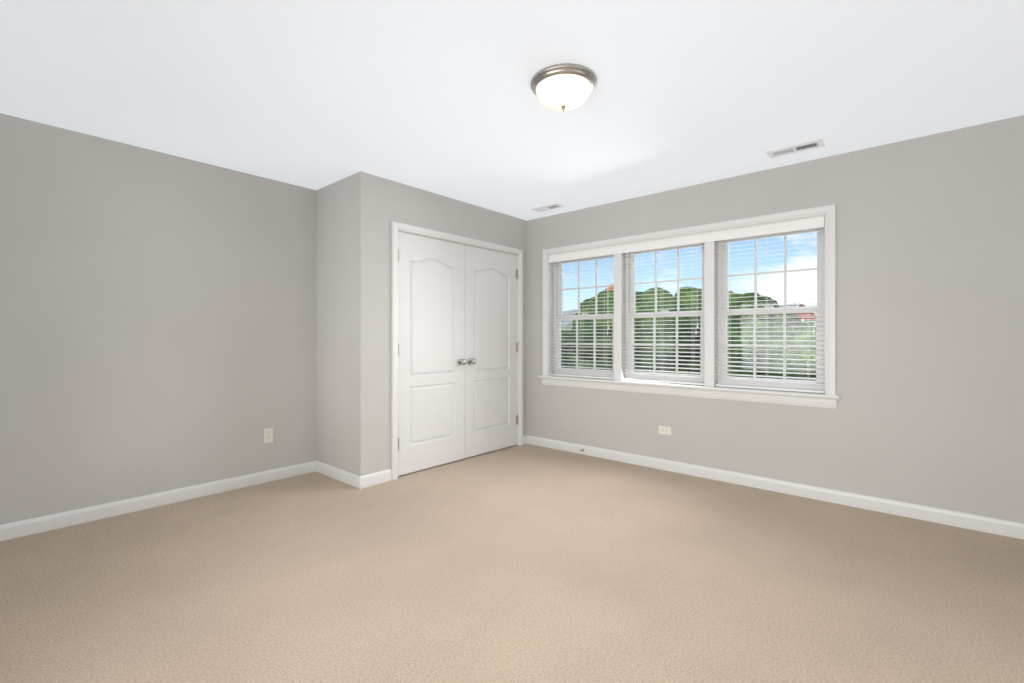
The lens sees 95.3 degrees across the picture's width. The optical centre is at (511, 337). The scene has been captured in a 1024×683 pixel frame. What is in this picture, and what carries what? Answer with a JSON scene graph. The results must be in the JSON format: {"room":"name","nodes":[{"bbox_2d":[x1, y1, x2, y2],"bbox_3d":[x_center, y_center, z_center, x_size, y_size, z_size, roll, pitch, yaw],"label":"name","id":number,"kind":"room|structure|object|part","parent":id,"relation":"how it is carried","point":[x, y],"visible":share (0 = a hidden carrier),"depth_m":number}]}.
{"room":"empty bedroom","nodes":[
{"label":"empty bedroom","id":0,"kind":"room"},
{"bbox_2d":[0,113,315,524],"bbox_3d":[-1.931,-0.060,3.947,0.200,2.440,4.910,0,0,41],"label":"wall","id":1,"kind":"structure","parent":0,"point":[157,322],"depth_m":3.15},
{"bbox_2d":[0,461,315,540],"bbox_3d":[-2.505,1.115,3.127,0.014,0.090,2.460,0,0,41],"label":"baseboard","id":2,"kind":"structure","parent":1,"relation":"attached to","point":[17,529],"depth_m":3.14},
{"bbox_2d":[264,428,272,442],"bbox_3d":[-1.959,0.790,3.757,0.008,0.115,0.070,0,0,41],"label":"outlet","id":3,"kind":"object","parent":1,"relation":"attached to","point":[268,435],"visible":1,"depth_m":3.75},
{"bbox_2d":[316,175,351,472],"bbox_3d":[-1.440,-0.060,3.910,0.590,2.440,0.120,0,0,41],"label":"wall","id":4,"kind":"structure","parent":0,"point":[334,324],"depth_m":3.85},
{"bbox_2d":[316,460,363,488],"bbox_3d":[-1.422,1.115,3.805,0.694,0.090,0.014,0,0,41],"label":"baseboard","id":5,"kind":"structure","parent":4,"relation":"attached to","point":[349,478],"depth_m":3.76},
{"bbox_2d":[352,171,526,475],"bbox_3d":[-0.547,-0.060,4.392,0.120,2.440,2.020,0,0,41],"label":"wall","id":6,"kind":"structure","parent":0,"point":[379,204],"depth_m":3.73},
{"bbox_2d":[364,469,391,487],"bbox_3d":[-1.072,1.115,3.690,0.014,0.090,0.272,0,0,41],"label":"baseboard","id":7,"kind":"structure","parent":6,"relation":"attached to","point":[386,475],"depth_m":3.69},
{"bbox_2d":[398,231,465,475],"bbox_3d":[-0.687,0.134,4.129,0.104,2.028,0.765,0,0,41],"label":"closet door","id":8,"kind":"structure","parent":6,"relation":"in","point":[431,352],"depth_m":4.12},
{"bbox_2d":[391,221,522,479],"bbox_3d":[-0.485,0.129,4.464,0.121,2.062,1.566,0,0,41],"label":"door frame","id":9,"kind":"structure","parent":6,"relation":"in","point":[517,298],"depth_m":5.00},
{"bbox_2d":[465,245,517,457],"bbox_3d":[-0.180,0.134,4.710,0.104,2.028,0.767,0,0,41],"label":"closet door","id":10,"kind":"structure","parent":6,"relation":"in","point":[491,351],"depth_m":4.70},
{"bbox_2d":[0,444,1023,682],"bbox_3d":[0.122,1.235,2.156,5.650,0.150,4.910,0,0,41],"label":"floor","id":11,"kind":"structure","parent":0,"point":[527,563],"depth_m":2.16},
{"bbox_2d":[0,0,1023,220],"bbox_3d":[0.122,-1.355,2.156,5.650,0.150,4.910,0,0,41],"label":"ceiling","id":12,"kind":"structure","parent":0,"point":[439,97],"depth_m":2.35},
{"bbox_2d":[530,203,565,211],"bbox_3d":[0.352,-1.274,4.603,0.330,0.013,0.150,0,0,41],"label":"ceiling vent","id":13,"kind":"object","parent":12,"relation":"in","point":[548,207],"visible":1,"depth_m":4.58},
{"bbox_2d":[530,63,596,111],"bbox_3d":[0.259,-1.206,2.342,0.332,0.147,0.332,0,0,41],"label":"ceiling light","id":14,"kind":"object","parent":12,"relation":"attached to","point":[563,87],"visible":1,"depth_m":2.25},
{"bbox_2d":[765,138,824,157],"bbox_3d":[1.918,-1.274,3.164,0.330,0.013,0.150,0,0,41],"label":"ceiling vent","id":15,"kind":"object","parent":12,"relation":"in","point":[804,146],"visible":1,"depth_m":3.15},
{"bbox_2d":[527,115,1023,522],"bbox_3d":[1.671,-0.060,3.930,5.250,2.440,0.200,0,0,41],"label":"wall","id":16,"kind":"structure","parent":0,"point":[929,411],"depth_m":3.09},
{"bbox_2d":[659,426,670,434],"bbox_3d":[1.338,0.815,4.083,0.115,0.070,0.008,0,0,41],"label":"outlet","id":17,"kind":"object","parent":16,"relation":"attached to","point":[664,430],"visible":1,"depth_m":4.08},
{"bbox_2d":[542,204,835,394],"bbox_3d":[1.331,-0.264,4.149,2.574,1.337,0.127,0,0,41],"label":"window frame","id":18,"kind":"structure","parent":16,"relation":"in","point":[710,310],"depth_m":3.86},
{"bbox_2d":[550,255,613,378],"bbox_3d":[0.706,-0.193,4.696,0.740,1.184,0.066,0,0,41],"label":"window blinds","id":19,"kind":"object","parent":18,"relation":"attached to","point":[600,377],"depth_m":4.65},
{"bbox_2d":[623,244,703,384],"bbox_3d":[1.339,-0.190,4.144,0.730,1.178,0.066,0,0,41],"label":"window blinds","id":20,"kind":"object","parent":18,"relation":"attached to","point":[696,332],"depth_m":4.12},
{"bbox_2d":[549,216,824,262],"bbox_3d":[1.310,-0.826,4.126,2.434,0.077,0.018,0,0,41],"label":"window valance","id":21,"kind":"object","parent":18,"relation":"attached to","point":[788,226],"visible":1,"depth_m":3.90},
{"bbox_2d":[554,227,824,389],"bbox_3d":[1.401,-0.230,4.230,2.448,1.270,0.094,0,0,41],"label":"window blinds","id":22,"kind":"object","parent":18,"relation":"attached to","point":[692,309],"depth_m":3.98},
{"bbox_3d":[1.401,-0.230,4.230,2.448,1.270,0.094,0,0,41],"label":"window sashes","id":23,"kind":"part","parent":22,"relation":"part of"},
{"bbox_2d":[716,230,824,392],"bbox_3d":[1.971,-0.190,3.593,0.739,1.178,0.066,0,0,41],"label":"window blinds","id":24,"kind":"object","parent":18,"relation":"attached to","point":[721,385],"depth_m":3.58},
{"bbox_2d":[539,375,839,408],"bbox_3d":[1.321,0.454,4.138,2.620,0.097,0.157,0,0,41],"label":"window stool","id":25,"kind":"structure","parent":16,"relation":"attached to","point":[810,399],"depth_m":3.84},
{"bbox_2d":[523,435,1023,539],"bbox_3d":[1.859,1.115,3.607,4.540,0.090,0.040,0,0,41],"label":"baseboard","id":26,"kind":"structure","parent":16,"relation":"attached to","point":[1013,529],"depth_m":3.35},
{"label":"outside","id":27,"kind":"structure","parent":0,"visible":0},
{"bbox_2d":[561,284,815,380],"bbox_3d":[35.478,3.685,74.103,163.956,20.610,146.328,0,0,41],"label":"trees","id":28,"kind":"object","parent":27,"point":[689,302],"depth_m":16.31}
]}

